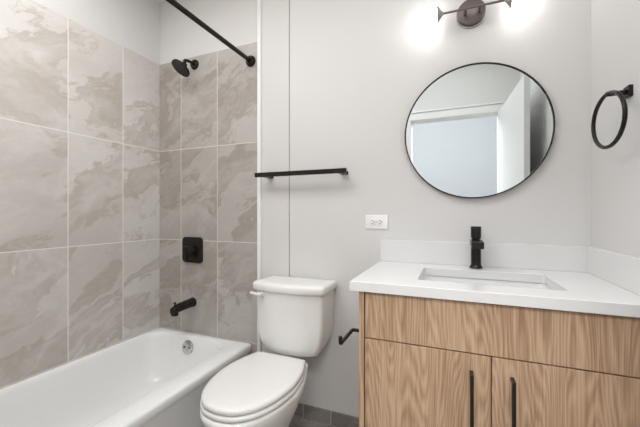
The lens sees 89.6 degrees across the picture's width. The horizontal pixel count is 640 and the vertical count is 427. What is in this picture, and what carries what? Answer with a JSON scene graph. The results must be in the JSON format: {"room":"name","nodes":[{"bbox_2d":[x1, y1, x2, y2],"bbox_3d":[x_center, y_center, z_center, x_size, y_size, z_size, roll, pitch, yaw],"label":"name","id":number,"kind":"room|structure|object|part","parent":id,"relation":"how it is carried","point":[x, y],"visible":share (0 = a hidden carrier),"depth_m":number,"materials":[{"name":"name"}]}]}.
{"room":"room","nodes":[
{"label":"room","id":0,"kind":"room"},
{"bbox_2d":[0,0,159,388],"bbox_3d":[-1.470,-0.157,1.485,0.110,2.600,1.672,0,0,22],"label":"wall","id":1,"kind":"structure","parent":0,"point":[80,79],"depth_m":1.73,"materials":[{"name":"tile"}]},
{"bbox_2d":[289,415,335,426],"bbox_3d":[-0.294,1.173,1.050,2.594,0.060,1.760,0,0,22],"label":"floor","id":2,"kind":"structure","parent":0,"point":[296,421],"depth_m":1.75,"materials":[{"name":"tile"}]},
{"bbox_2d":[0,327,250,426],"bbox_3d":[-1.048,0.960,1.371,0.755,0.365,1.532,0,0,22],"label":"bathtub","id":3,"kind":"object","parent":2,"relation":"on","point":[158,377],"visible":0.93,"depth_m":1.67,"materials":[{"name":"white ceramic"}]},
{"bbox_3d":[-0.834,0.842,2.028,0.086,0.085,0.025,0,0,22],"label":"overflow plate","id":4,"kind":"part","parent":3,"relation":"part of","materials":[{"name":"silver metal"}]},
{"bbox_2d":[200,275,336,426],"bbox_3d":[-0.232,0.748,1.469,0.410,0.790,0.715,0,0,22],"label":"toilet","id":5,"kind":"object","parent":2,"relation":"on","point":[295,314],"visible":1,"depth_m":1.51,"materials":[{"name":"white ceramic"}]},
{"bbox_3d":[-0.283,0.734,1.371,0.367,0.022,0.482,0,0,22],"label":"seat","id":6,"kind":"part","parent":5,"relation":"part of","materials":[{"name":"white plastic"}]},
{"bbox_3d":[-0.282,0.708,1.374,0.361,0.024,0.480,0,0,22],"label":"lid","id":7,"kind":"part","parent":5,"relation":"part of","materials":[{"name":"white plastic"}]},
{"bbox_3d":[-0.271,0.944,1.400,0.376,0.398,0.556,0,0,22],"label":"bowl","id":8,"kind":"part","parent":5,"relation":"part of","materials":[{"name":"white ceramic"}]},
{"bbox_3d":[-0.321,0.415,1.666,0.081,0.034,0.044,0,0,22],"label":"flush lever","id":9,"kind":"part","parent":5,"relation":"part of","materials":[{"name":"white plastic"}]},
{"bbox_3d":[-0.141,0.375,1.690,0.410,0.044,0.239,0,0,22],"label":"tank lid","id":10,"kind":"part","parent":5,"relation":"part of","materials":[{"name":"white ceramic"}]},
{"bbox_3d":[-0.141,0.555,1.690,0.384,0.316,0.220,0,0,22],"label":"tank","id":11,"kind":"part","parent":5,"relation":"part of","materials":[{"name":"white ceramic"}]},
{"bbox_2d":[359,291,639,426],"bbox_3d":[0.617,0.709,1.216,0.832,0.868,0.560,0,0,22],"label":"vanity cabinet","id":12,"kind":"object","parent":2,"relation":"on","point":[424,362],"visible":0.93,"depth_m":0.99,"materials":[{"name":"brown wood"}]},
{"bbox_2d":[338,328,358,344],"bbox_3d":[0.134,0.470,1.235,0.076,0.049,0.183,0,0,22],"label":"toilet paper holder","id":13,"kind":"object","parent":12,"relation":"attached to","point":[341,340],"visible":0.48,"depth_m":1.22,"materials":[{"name":"black metal"}]},
{"bbox_3d":[0.346,0.740,1.074,0.394,0.596,0.019,0,0,22],"label":"door","id":14,"kind":"part","parent":12,"relation":"part of","materials":[{"name":"brown wood"}]},
{"bbox_3d":[0.468,0.620,0.994,0.010,0.256,0.036,0,0,22],"label":"handle","id":15,"kind":"part","parent":12,"relation":"part of","materials":[{"name":"black metal"}]},
{"bbox_2d":[350,240,639,317],"bbox_3d":[0.607,0.203,1.232,0.862,0.140,0.540,0,0,22],"label":"countertop","id":16,"kind":"structure","parent":12,"relation":"on","point":[586,279],"depth_m":1.20,"materials":[{"name":"white stone"}]},
{"bbox_2d":[469,226,483,268],"bbox_3d":[0.675,0.148,1.389,0.053,0.183,0.166,0,0,22],"label":"faucet","id":17,"kind":"object","parent":16,"relation":"on","point":[476,244],"visible":1,"depth_m":1.40,"materials":[{"name":"black metal"}]},
{"bbox_3d":[0.688,0.089,1.419,0.043,0.064,0.043,0,0,22],"label":"handle","id":18,"kind":"part","parent":17,"relation":"part of","materials":[{"name":"black metal"}]},
{"bbox_3d":[0.669,0.130,1.374,0.047,0.031,0.134,0,0,22],"label":"spout","id":19,"kind":"part","parent":17,"relation":"part of","materials":[{"name":"black metal"}]},
{"bbox_2d":[422,275,552,289],"bbox_3d":[0.618,0.351,1.217,0.492,0.152,0.329,0,0,22],"label":"sink basin","id":20,"kind":"object","parent":16,"relation":"in","point":[425,277],"visible":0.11,"depth_m":1.34,"materials":[{"name":"white ceramic"}]},
{"bbox_3d":[0.527,0.358,0.999,0.787,0.158,0.019,0,0,22],"label":"drawer","id":21,"kind":"part","parent":12,"relation":"part of","materials":[{"name":"brown wood"}]},
{"bbox_3d":[0.571,0.620,0.952,0.010,0.256,0.036,0,0,22],"label":"handle","id":22,"kind":"part","parent":12,"relation":"part of","materials":[{"name":"black metal"}]},
{"bbox_3d":[0.712,0.740,0.923,0.389,0.596,0.019,0,0,22],"label":"door","id":23,"kind":"part","parent":12,"relation":"part of","materials":[{"name":"brown wood"}]},
{"bbox_2d":[160,0,590,416],"bbox_3d":[0.022,-0.157,1.822,2.594,2.600,0.112,0,0,22],"label":"wall","id":24,"kind":"structure","parent":0,"point":[359,68],"depth_m":1.74,"materials":[{"name":"paint"}]},
{"bbox_2d":[170,297,196,316],"bbox_3d":[-0.866,0.585,2.031,0.062,0.082,0.174,0,0,22],"label":"tub spout","id":25,"kind":"object","parent":24,"relation":"attached to","point":[186,304],"visible":1,"depth_m":2.00,"materials":[{"name":"black metal"}]},
{"bbox_2d":[171,59,198,76],"bbox_3d":[-0.855,-0.934,2.030,0.118,0.144,0.169,0,0,22],"label":"shower","id":26,"kind":"object","parent":24,"relation":"attached to","point":[180,67],"visible":1,"depth_m":2.01,"materials":[{"name":"black metal"}]},
{"bbox_3d":[-0.837,-0.958,2.053,0.027,0.050,0.093,0,0,22],"label":"shower arm","id":27,"kind":"part","parent":26,"relation":"part of","materials":[{"name":"black metal"}]},
{"bbox_2d":[182,237,202,262],"bbox_3d":[-0.847,0.238,2.078,0.168,0.168,0.074,0,0,22],"label":"shower valve","id":28,"kind":"object","parent":24,"relation":"attached to","point":[192,247],"visible":1,"depth_m":2.08,"materials":[{"name":"black metal"}]},
{"bbox_3d":[-0.858,0.262,2.052,0.022,0.087,0.018,0,0,22],"label":"lever","id":29,"kind":"part","parent":28,"relation":"part of","materials":[{"name":"black metal"}]},
{"bbox_3d":[-0.847,0.238,2.077,0.072,0.072,0.054,0,0,22],"label":"valve handle","id":30,"kind":"part","parent":28,"relation":"part of","materials":[{"name":"black metal"}]},
{"bbox_3d":[-0.740,0.058,2.082,0.802,2.170,0.014,0,0,22],"label":"tile panel","id":31,"kind":"part","parent":24,"relation":"part of","materials":[{"name":"tile"}]},
{"bbox_3d":[-0.739,-1.242,2.086,0.805,0.430,0.006,0,0,22],"label":"plaster panel","id":32,"kind":"part","parent":24,"relation":"part of","materials":[{"name":"white paint"}]},
{"bbox_2d":[166,0,255,66],"bbox_3d":[-0.707,-0.917,1.229,0.066,0.066,1.538,0,0,22],"label":"shower curtain rod","id":33,"kind":"object","parent":24,"relation":"attached to","point":[250,60],"visible":1,"depth_m":1.62,"materials":[{"name":"black metal"}]},
{"bbox_2d":[257,0,261,351],"bbox_3d":[-0.359,-0.157,1.919,0.026,2.600,0.026,0,0,22],"label":"trim","id":34,"kind":"structure","parent":24,"relation":"attached to","point":[259,2],"depth_m":1.91,"materials":[{"name":"white paint"}]},
{"bbox_2d":[262,0,289,356],"bbox_3d":[-0.260,-0.157,1.885,0.182,2.600,0.013,0,0,22],"label":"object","id":35,"kind":"structure","parent":24,"relation":"attached to","point":[275,13],"depth_m":1.88,"materials":[{"name":"white paint"}]},
{"bbox_2d":[255,168,347,177],"bbox_3d":[-0.108,-0.219,1.776,0.548,0.026,0.075,0,0,22],"label":"towel bar","id":36,"kind":"object","parent":24,"relation":"attached to","point":[343,171],"visible":1,"depth_m":1.73,"materials":[{"name":"black metal"}]},
{"bbox_2d":[294,403,358,426],"bbox_3d":[0.082,1.106,1.734,0.564,0.074,0.010,0,0,22],"label":"baseboard","id":37,"kind":"structure","parent":24,"relation":"attached to","point":[333,418],"depth_m":1.75,"materials":[{"name":"tile"}]},
{"bbox_2d":[365,215,387,228],"bbox_3d":[0.290,0.043,1.649,0.117,0.072,0.008,0,0,22],"label":"wall outlet","id":38,"kind":"object","parent":24,"relation":"attached to","point":[371,221],"visible":1,"depth_m":1.65,"materials":[{"name":"white plastic"}]},
{"bbox_2d":[370,219,374,224],"bbox_3d":[0.271,0.043,1.655,0.028,0.033,0.003,0,0,22],"label":"socket","id":39,"kind":"object","parent":38,"relation":"attached to","point":[372,221],"depth_m":1.65,"materials":[{"name":"white plastic"}]},
{"bbox_2d":[377,219,382,224],"bbox_3d":[0.307,0.043,1.640,0.028,0.033,0.003,0,0,22],"label":"socket","id":40,"kind":"object","parent":38,"relation":"attached to","point":[379,221],"depth_m":1.64,"materials":[{"name":"white plastic"}]},
{"bbox_3d":[0.470,-0.157,1.586,1.388,2.600,0.012,0,0,22],"label":"plaster panel","id":41,"kind":"part","parent":24,"relation":"part of","materials":[{"name":"white paint"}]},
{"bbox_2d":[418,0,532,28],"bbox_3d":[0.679,-0.919,1.431,0.469,0.129,0.118,0,0,22],"label":"vanity light","id":42,"kind":"object","parent":24,"relation":"attached to","point":[471,13],"visible":1,"depth_m":1.46,"materials":[{"name":"white glass"}]},
{"bbox_3d":[0.499,-0.909,1.490,0.092,0.092,0.092,0,0,22],"label":"glass globe","id":43,"kind":"part","parent":42,"relation":"part of","materials":[{"name":"white glass"}]},
{"bbox_3d":[0.693,-0.921,1.476,0.120,0.120,0.024,0,0,22],"label":"wall plate","id":44,"kind":"part","parent":42,"relation":"part of","materials":[{"name":"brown metal"}]},
{"bbox_3d":[0.848,-0.909,1.347,0.092,0.092,0.092,0,0,22],"label":"glass globe","id":45,"kind":"part","parent":42,"relation":"part of","materials":[{"name":"white glass"}]},
{"bbox_2d":[405,62,554,198],"bbox_3d":[0.703,-0.376,1.471,0.614,0.614,0.022,0,0,22],"label":"round mirror","id":46,"kind":"object","parent":24,"relation":"attached to","point":[480,129],"visible":1,"depth_m":1.46,"materials":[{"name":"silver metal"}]},
{"bbox_2d":[380,240,586,272],"bbox_3d":[0.706,0.186,1.472,0.862,0.107,0.020,0,0,22],"label":"backsplash","id":47,"kind":"structure","parent":24,"relation":"attached to","point":[570,258],"depth_m":1.43,"materials":[{"name":"white stone"}]},
{"bbox_2d":[591,0,639,257],"bbox_3d":[0.847,-0.157,0.534,0.110,2.600,1.672,0,0,22],"label":"wall","id":48,"kind":"structure","parent":0,"point":[615,24],"depth_m":1.12,"materials":[{"name":"paint"}]},
{"bbox_2d":[591,84,632,148],"bbox_3d":[0.961,-0.308,1.040,0.065,0.196,0.185,0,0,16],"label":"towel ring","id":49,"kind":"object","parent":48,"relation":"attached to","point":[627,92],"visible":1,"depth_m":1.02,"materials":[{"name":"black metal"}]}
]}

